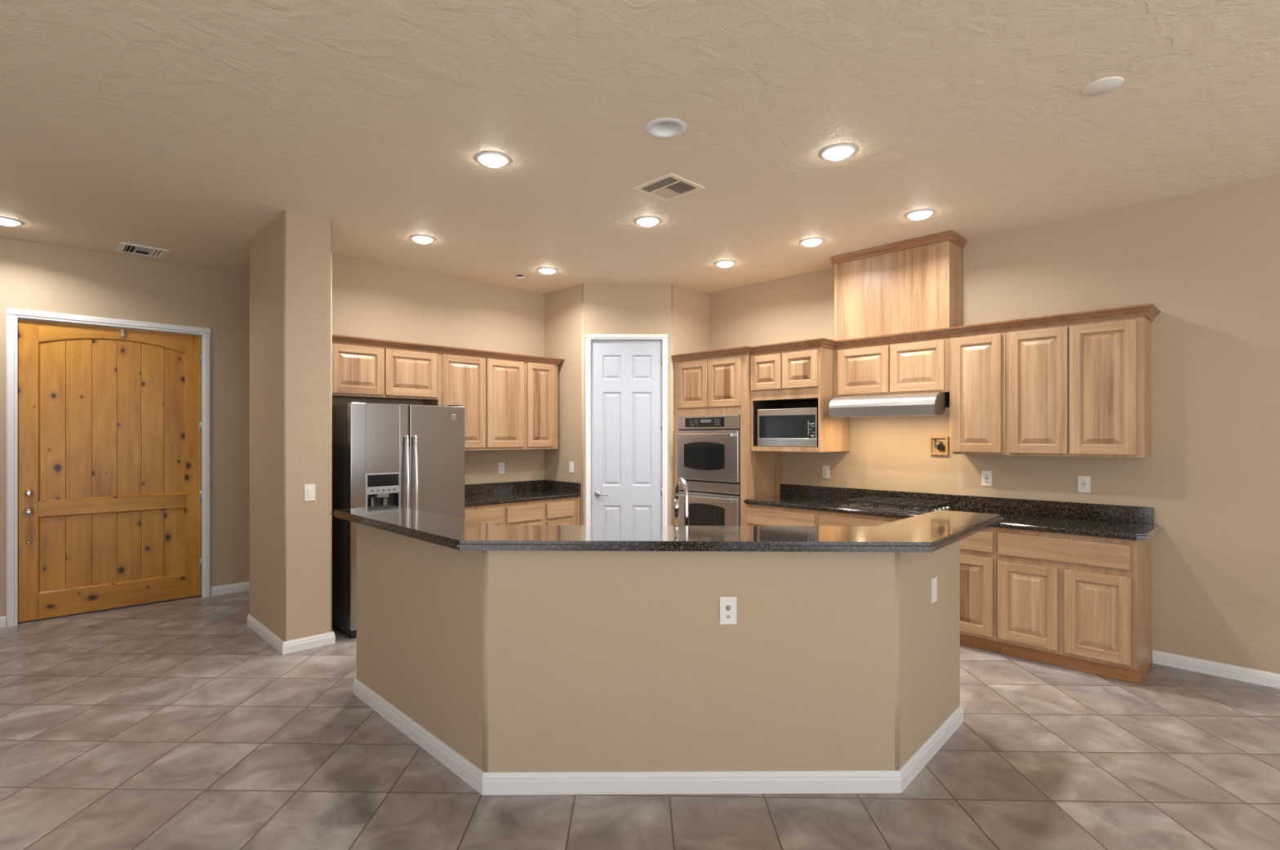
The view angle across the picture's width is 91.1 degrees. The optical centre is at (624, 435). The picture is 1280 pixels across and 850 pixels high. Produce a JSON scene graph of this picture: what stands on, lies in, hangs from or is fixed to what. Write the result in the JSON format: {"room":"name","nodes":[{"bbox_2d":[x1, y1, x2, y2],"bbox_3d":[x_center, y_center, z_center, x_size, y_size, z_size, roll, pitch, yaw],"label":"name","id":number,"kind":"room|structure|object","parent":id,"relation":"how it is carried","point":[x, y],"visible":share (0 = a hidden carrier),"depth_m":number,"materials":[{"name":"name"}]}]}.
{"room":"kitchen","nodes":[
{"label":"kitchen","id":0,"kind":"room"},
{"bbox_2d":[0,237,249,626],"bbox_3d":[-4.788,-0.025,5.080,6.100,3.048,0.140,0,0,-44],"label":"wall","id":1,"kind":"structure","parent":0,"point":[34,276],"depth_m":5.72,"materials":[{"name":"beige paint"}]},
{"bbox_2d":[6,307,210,626],"bbox_3d":[-4.388,0.249,5.424,1.359,2.500,0.156,0,0,-44],"label":"door","id":2,"kind":"structure","parent":1,"relation":"in","point":[108,420],"depth_m":5.35,"materials":[{"name":"brown wood"}]},
{"bbox_2d":[0,581,249,627],"bbox_3d":[-4.771,1.458,4.990,6.000,0.083,0.014,0,0,-44],"label":"baseboard","id":3,"kind":"structure","parent":1,"relation":"attached to","point":[243,586],"depth_m":5.95,"materials":[{"name":"white paint"}]},
{"bbox_2d":[249,210,544,641],"bbox_3d":[-1.639,-0.025,5.621,2.820,3.048,0.930,0,0,-44],"label":"wall","id":4,"kind":"structure","parent":0,"point":[303,293],"depth_m":4.54,"materials":[{"name":"beige paint"}]},
{"bbox_2d":[247,613,335,654],"bbox_3d":[-2.537,1.458,4.752,0.348,0.083,0.944,0,0,-44],"label":"baseboard","id":5,"kind":"structure","parent":4,"relation":"attached to","point":[283,647],"depth_m":4.45,"materials":[{"name":"white paint"}]},
{"bbox_2d":[304,484,315,501],"bbox_3d":[-2.214,0.402,4.421,0.072,0.116,0.009,0,0,-44],"label":"wall switch","id":6,"kind":"object","parent":4,"relation":"attached to","point":[309,489],"visible":1,"depth_m":4.42,"materials":[{"name":"white plastic"}]},
{"bbox_2d":[332,342,438,400],"bbox_3d":[-2.138,-0.537,5.420,1.000,0.428,0.328,0,0,-44],"label":"upper cabinet","id":7,"kind":"object","parent":4,"relation":"attached to","point":[358,371],"visible":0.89,"depth_m":5.29,"materials":[{"name":"brown wood"}]},
{"bbox_2d":[332,333,564,364],"bbox_3d":[-1.619,-0.773,5.895,2.407,0.064,0.354,0,0,-44],"label":"crown molding","id":8,"kind":"structure","parent":7,"relation":"attached to","point":[336,339],"depth_m":5.64,"materials":[{"name":"brown wood"}]},
{"bbox_2d":[422,353,524,450],"bbox_3d":[-1.439,-0.305,6.088,0.930,0.892,0.328,0,0,-44],"label":"upper cabinet","id":9,"kind":"object","parent":4,"relation":"attached to","point":[491,391],"visible":0.84,"depth_m":5.97,"materials":[{"name":"brown wood"}]},
{"bbox_2d":[497,462,504,473],"bbox_3d":[-1.267,0.333,6.476,0.072,0.116,0.009,0,0,-44],"label":"wall outlet","id":10,"kind":"object","parent":4,"relation":"attached to","point":[500,464],"visible":1,"depth_m":6.47,"materials":[{"name":"white plastic"}]},
{"bbox_2d":[524,361,557,449],"bbox_3d":[-0.948,-0.305,6.558,0.425,0.892,0.328,0,0,-44],"label":"upper cabinet","id":11,"kind":"object","parent":4,"relation":"attached to","point":[540,380],"visible":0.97,"depth_m":6.42,"materials":[{"name":"brown wood"}]},
{"bbox_2d":[544,283,710,525],"bbox_3d":[0.027,-0.025,6.648,1.809,3.048,0.535,0,0,1],"label":"wall","id":12,"kind":"structure","parent":0,"point":[682,313],"depth_m":6.44,"materials":[{"name":"beige paint"}]},
{"bbox_2d":[568,461,573,472],"bbox_3d":[-0.547,0.329,6.513,0.009,0.116,0.072,0,0,-44],"label":"wall switch","id":13,"kind":"object","parent":12,"relation":"attached to","point":[571,463],"visible":1,"depth_m":6.51,"materials":[{"name":"white plastic"}]},
{"bbox_2d":[585,333,667,525],"bbox_3d":[0.026,0.234,6.423,0.836,2.531,0.138,0,0,0],"label":"door","id":14,"kind":"structure","parent":12,"relation":"in","point":[626,375],"depth_m":6.41,"materials":[{"name":"white paint"}]},
{"bbox_2d":[0,0,1279,293],"bbox_3d":[-0.132,-1.629,2.019,8.600,0.160,11.100,0,0,-44],"label":"ceiling","id":15,"kind":"structure","parent":0,"point":[184,128],"depth_m":3.05,"materials":[{"name":"beige paint"}]},
{"bbox_2d":[0,216,23,226],"bbox_3d":[-4.455,-1.534,4.515,0.188,0.030,0.188,0,0,-44],"label":"recessed light","id":16,"kind":"object","parent":15,"relation":"in","point":[7,221],"visible":1,"depth_m":4.50,"materials":[{"name":"white"}]},
{"bbox_2d":[115,241,168,258],"bbox_3d":[-4.025,-1.541,5.244,0.320,0.015,0.320,0,0,-44],"label":"ceiling vent","id":17,"kind":"object","parent":15,"relation":"in","point":[124,247],"visible":1,"depth_m":5.23,"materials":[{"name":"white metal"}]},
{"bbox_2d":[409,235,435,243],"bbox_3d":[-1.585,-1.534,4.933,0.188,0.030,0.188,0,0,-44],"label":"recessed light","id":18,"kind":"object","parent":15,"relation":"in","point":[418,238],"visible":1,"depth_m":4.89,"materials":[{"name":"white glass"}]},
{"bbox_2d":[475,151,510,167],"bbox_3d":[-0.735,-1.534,3.517,0.188,0.030,0.188,0,0,-44],"label":"recessed light","id":19,"kind":"object","parent":15,"relation":"in","point":[491,159],"visible":1,"depth_m":3.48,"materials":[{"name":"white glass"}]},
{"bbox_2d":[515,275,524,279],"bbox_3d":[-1.011,-1.537,6.081,0.080,0.024,0.080,0,0,-44],"label":"sprinkler cover","id":20,"kind":"object","parent":15,"relation":"attached to","point":[518,277],"visible":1,"depth_m":6.07,"materials":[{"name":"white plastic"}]},
{"bbox_2d":[537,266,557,274],"bbox_3d":[-0.719,-1.534,5.871,0.188,0.030,0.188,0,0,-44],"label":"recessed light","id":21,"kind":"object","parent":15,"relation":"in","point":[546,270],"visible":1,"depth_m":5.83,"materials":[{"name":"white"}]},
{"bbox_2d":[635,216,661,226],"bbox_3d":[0.171,-1.534,4.525,0.188,0.030,0.188,0,0,-44],"label":"recessed light","id":22,"kind":"object","parent":15,"relation":"in","point":[644,220],"visible":1,"depth_m":4.49,"materials":[{"name":"white glass"}]},
{"bbox_2d":[644,117,686,137],"bbox_3d":[0.210,-1.576,3.159,0.208,0.070,0.208,0,0,-44],"label":"recessed light","id":23,"kind":"object","parent":15,"relation":"in","point":[663,127],"visible":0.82,"depth_m":3.20,"materials":[{"name":"white paint"}]},
{"bbox_2d":[632,172,704,201],"bbox_3d":[0.279,-1.541,3.915,0.316,0.015,0.316,0,0,-44],"label":"ceiling vent","id":24,"kind":"object","parent":15,"relation":"in","point":[670,186],"visible":1,"depth_m":3.90,"materials":[{"name":"beige metal"}]},
{"bbox_2d":[715,260,735,266],"bbox_3d":[0.909,-1.534,5.636,0.188,0.030,0.188,0,0,-44],"label":"recessed light","id":25,"kind":"object","parent":15,"relation":"in","point":[722,263],"visible":1,"depth_m":5.59,"materials":[{"name":"white"}]},
{"bbox_2d":[799,237,823,246],"bbox_3d":[1.497,-1.534,5.005,0.188,0.030,0.188,0,0,-44],"label":"recessed light","id":26,"kind":"object","parent":15,"relation":"in","point":[811,242],"visible":1,"depth_m":4.96,"materials":[{"name":"white glass"}]},
{"bbox_2d":[820,143,856,159],"bbox_3d":[1.168,-1.534,3.425,0.188,0.030,0.188,0,0,-44],"label":"recessed light","id":27,"kind":"object","parent":15,"relation":"in","point":[841,151],"visible":1,"depth_m":3.39,"materials":[{"name":"white glass"}]},
{"bbox_2d":[905,208,934,219],"bbox_3d":[2.068,-1.534,4.385,0.188,0.030,0.188,0,0,-44],"label":"recessed light","id":28,"kind":"object","parent":15,"relation":"in","point":[921,214],"visible":1,"depth_m":4.35,"materials":[{"name":"white glass"}]},
{"bbox_2d":[1081,76,1124,96],"bbox_3d":[2.120,-1.545,2.780,0.150,0.007,0.150,0,0,-44],"label":"cover","id":29,"kind":"object","parent":15,"relation":"attached to","point":[1103,86],"visible":1,"depth_m":2.77,"materials":[{"name":"white plastic"}]},
{"bbox_2d":[0,590,1279,849],"bbox_3d":[-0.132,1.529,2.019,8.600,0.060,11.100,0,0,-44],"label":"floor","id":30,"kind":"structure","parent":0,"point":[171,725],"depth_m":2.77,"materials":[{"name":"grey tile"}]},
{"bbox_2d":[332,400,464,637],"bbox_3d":[-1.913,0.622,5.176,0.935,1.754,0.862,0,0,-44],"label":"refrigerator","id":31,"kind":"object","parent":30,"relation":"on","point":[411,456],"visible":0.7,"depth_m":4.83,"materials":[{"name":"grey metal"}]},
{"bbox_2d":[464,503,503,524],"bbox_3d":[-1.479,1.061,5.838,0.462,0.876,0.634,0,0,-44],"label":"base cabinet","id":32,"kind":"object","parent":30,"relation":"on","point":[488,513],"visible":0.12,"depth_m":5.64,"materials":[{"name":"brown wood"}]},
{"bbox_2d":[503,499,544,524],"bbox_3d":[-1.146,1.061,6.157,0.456,0.876,0.634,0,0,-44],"label":"base cabinet","id":33,"kind":"object","parent":30,"relation":"on","point":[523,513],"visible":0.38,"depth_m":5.93,"materials":[{"name":"brown wood"}]},
{"bbox_2d":[544,496,579,524],"bbox_3d":[-0.821,1.061,6.468,0.440,0.876,0.634,0,0,-44],"label":"base cabinet","id":34,"kind":"object","parent":30,"relation":"on","point":[561,511],"visible":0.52,"depth_m":6.24,"materials":[{"name":"brown wood"}]},
{"bbox_2d":[464,480,580,506],"bbox_3d":[-1.150,0.553,6.144,1.386,0.139,0.647,0,0,-44],"label":"countertop","id":35,"kind":"structure","parent":34,"relation":"on","point":[479,494],"depth_m":6.32,"materials":[{"name":"stone"}]},
{"bbox_2d":[353,523,963,795],"bbox_3d":[0.068,0.986,3.244,3.366,1.026,1.446,0,0,9],"label":"kitchen island","id":36,"kind":"object","parent":30,"relation":"on","point":[519,672],"visible":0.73,"depth_m":2.64,"materials":[{"name":"beige paint"}]},
{"bbox_2d":[330,504,1004,551],"bbox_3d":[0.147,0.452,3.147,3.778,0.041,1.294,0,0,5],"label":"island countertop","id":37,"kind":"structure","parent":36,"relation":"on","point":[931,531],"depth_m":2.74,"materials":[{"name":"stone"}]},
{"bbox_2d":[673,477,688,525],"bbox_3d":[0.298,0.399,3.177,0.054,0.370,0.242,0,0,-10],"label":"kitchen faucet","id":38,"kind":"object","parent":36,"relation":"on","point":[676,507],"visible":0.6,"depth_m":3.15,"materials":[{"name":"silver metal"}]},
{"bbox_2d":[720,596,736,624],"bbox_3d":[0.437,0.735,2.632,0.072,0.116,0.013,0,0,-1],"label":"jack plate","id":39,"kind":"object","parent":36,"relation":"attached to","point":[727,604],"visible":1,"depth_m":2.63,"materials":[{"name":"white plastic"}]},
{"bbox_2d":[931,576,937,603],"bbox_3d":[1.471,0.731,2.974,0.006,0.116,0.072,0,0,43],"label":"blank plate","id":40,"kind":"object","parent":36,"relation":"attached to","point":[934,580],"visible":1,"depth_m":2.97,"materials":[{"name":"white plastic"}]},
{"bbox_2d":[674,353,781,525],"bbox_3d":[1.024,0.369,6.283,0.605,2.260,0.882,0,0,-44],"label":"tall cabinet","id":41,"kind":"object","parent":30,"relation":"on","point":[718,385],"visible":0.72,"depth_m":5.97,"materials":[{"name":"brown wood"}]},
{"bbox_2d":[675,414,740,525],"bbox_3d":[0.977,0.438,6.247,0.603,1.262,0.745,0,0,-44],"label":"double wall oven","id":42,"kind":"object","parent":41,"relation":"in","point":[708,446],"visible":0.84,"depth_m":6.03,"materials":[{"name":"silver metal"}]},
{"bbox_2d":[671,303,1160,361],"bbox_3d":[1.966,-0.783,5.201,3.778,0.064,0.356,0,0,40],"label":"crown molding","id":43,"kind":"structure","parent":41,"relation":"attached to","point":[1150,311],"depth_m":4.75,"materials":[{"name":"brown wood"}]},
{"bbox_2d":[830,230,967,340],"bbox_3d":[2.248,-1.182,5.196,0.339,0.730,0.985,0,0,-44],"label":"hood riser","id":44,"kind":"object","parent":43,"relation":"on","point":[916,284],"visible":0.8,"depth_m":5.03,"materials":[{"name":"brown wood"}]},
{"bbox_2d":[746,503,818,525],"bbox_3d":[1.578,1.061,5.693,0.620,0.876,0.728,0,0,-44],"label":"base cabinet","id":45,"kind":"object","parent":30,"relation":"on","point":[756,514],"visible":0.13,"depth_m":5.48,"materials":[{"name":"brown wood"}]},
{"bbox_2d":[818,510,904,526],"bbox_3d":[2.148,1.061,5.097,0.620,0.876,0.918,0,0,-44],"label":"base cabinet","id":46,"kind":"object","parent":30,"relation":"on","point":[825,517],"visible":0.04,"depth_m":5.01,"materials":[{"name":"brown wood"}]},
{"bbox_2d":[960,526,1000,652],"bbox_3d":[2.606,1.061,4.618,0.620,0.876,0.402,0,0,-44],"label":"base cabinet","id":47,"kind":"object","parent":30,"relation":"on","point":[978,551],"visible":0.52,"depth_m":4.34,"materials":[{"name":"brown wood"}]},
{"bbox_2d":[996,527,1151,683],"bbox_3d":[3.005,1.061,4.201,0.620,0.876,0.749,0,0,-44],"label":"base cabinet","id":48,"kind":"object","parent":30,"relation":"on","point":[1076,602],"visible":0.97,"depth_m":3.96,"materials":[{"name":"brown wood"}]},
{"bbox_2d":[743,483,1161,540],"bbox_3d":[2.307,0.548,4.921,0.633,0.149,2.855,0,0,-44],"label":"countertop","id":49,"kind":"structure","parent":48,"relation":"on","point":[1099,520],"depth_m":4.61,"materials":[{"name":"stone"}]},
{"bbox_2d":[840,496,955,513],"bbox_3d":[2.202,0.551,5.059,0.485,0.062,0.730,0,0,-44],"label":"gas cooktop","id":50,"kind":"object","parent":49,"relation":"in","point":[902,504],"visible":0.97,"depth_m":4.96,"materials":[{"name":"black metal"}]},
{"bbox_2d":[710,174,1279,674],"bbox_3d":[3.349,-0.025,4.379,0.120,3.048,9.700,0,0,-44],"label":"wall","id":51,"kind":"structure","parent":0,"point":[1208,260],"depth_m":4.07,"materials":[{"name":"beige paint"}]},
{"bbox_2d":[750,346,849,452],"bbox_3d":[1.597,-0.307,5.728,0.545,0.896,0.704,0,0,-44],"label":"upper cabinet","id":52,"kind":"object","parent":51,"relation":"attached to","point":[800,378],"visible":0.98,"depth_m":5.50,"materials":[{"name":"brown wood"}]},
{"bbox_2d":[757,407,817,447],"bbox_3d":[1.585,-0.070,5.696,0.420,0.338,0.600,0,0,-44],"label":"microwave oven","id":53,"kind":"object","parent":52,"relation":"in","point":[793,427],"visible":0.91,"depth_m":5.54,"materials":[{"name":"silver metal"}]},
{"bbox_2d":[822,465,829,478],"bbox_3d":[1.876,0.338,5.827,0.009,0.116,0.072,0,0,-44],"label":"wall outlet","id":54,"kind":"object","parent":51,"relation":"attached to","point":[825,468],"visible":1,"depth_m":5.82,"materials":[{"name":"white plastic"}]},
{"bbox_2d":[833,336,949,397],"bbox_3d":[2.248,-0.542,5.206,0.325,0.418,0.946,0,0,-44],"label":"upper cabinet","id":55,"kind":"object","parent":51,"relation":"attached to","point":[920,366],"visible":0.97,"depth_m":5.06,"materials":[{"name":"brown wood"}]},
{"bbox_2d":[828,391,949,417],"bbox_3d":[2.192,-0.242,5.113,0.535,0.178,0.847,0,0,-44],"label":"range hood","id":56,"kind":"object","parent":55,"relation":"attached to","point":[922,403],"visible":0.97,"depth_m":4.88,"materials":[{"name":"silver metal"}]},
{"bbox_2d":[929,435,948,454],"bbox_3d":[2.558,0.082,5.096,0.033,0.150,0.140,0,0,-44],"label":"box","id":57,"kind":"object","parent":51,"relation":"attached to","point":[939,445],"visible":1,"depth_m":5.09,"materials":[{"name":"beige"}]},
{"bbox_2d":[949,330,1005,455],"bbox_3d":[2.705,-0.305,4.728,0.325,0.892,0.375,0,0,-44],"label":"upper cabinet","id":58,"kind":"object","parent":51,"relation":"attached to","point":[977,362],"visible":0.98,"depth_m":4.61,"materials":[{"name":"brown wood"}]},
{"bbox_2d":[981,471,991,485],"bbox_3d":[2.806,0.332,4.854,0.010,0.116,0.072,0,0,-44],"label":"wall outlet","id":59,"kind":"object","parent":51,"relation":"attached to","point":[986,476],"visible":1,"depth_m":4.85,"materials":[{"name":"white plastic"}]},
{"bbox_2d":[983,473,989,483],"bbox_3d":[2.804,0.332,4.852,0.004,0.072,0.036,0,0,-44],"label":"receptacle","id":60,"kind":"object","parent":59,"relation":"attached to","point":[986,476],"depth_m":4.85,"materials":[{"name":"grey plastic"}]},
{"bbox_2d":[1005,315,1151,457],"bbox_3d":[3.102,-0.305,4.313,0.325,0.892,0.768,0,0,-44],"label":"upper cabinet","id":61,"kind":"object","parent":51,"relation":"attached to","point":[1080,388],"visible":1,"depth_m":4.16,"materials":[{"name":"brown wood"}]},
{"bbox_2d":[1077,475,1090,493],"bbox_3d":[3.232,0.342,4.407,0.010,0.116,0.072,0,0,-44],"label":"wall outlet","id":62,"kind":"object","parent":51,"relation":"attached to","point":[1083,482],"visible":1,"depth_m":4.40,"materials":[{"name":"white plastic"}]},
{"bbox_2d":[1080,479,1087,489],"bbox_3d":[3.231,0.342,4.406,0.004,0.072,0.036,0,0,-44],"label":"receptacle","id":63,"kind":"object","parent":62,"relation":"attached to","point":[1083,482],"depth_m":4.40,"materials":[{"name":"grey plastic"}]},
{"bbox_2d":[1151,649,1279,688],"bbox_3d":[5.069,1.458,2.483,0.014,0.083,4.583,0,0,-44],"label":"baseboard","id":64,"kind":"structure","parent":51,"relation":"attached to","point":[1204,666],"depth_m":3.91,"materials":[{"name":"white paint"}]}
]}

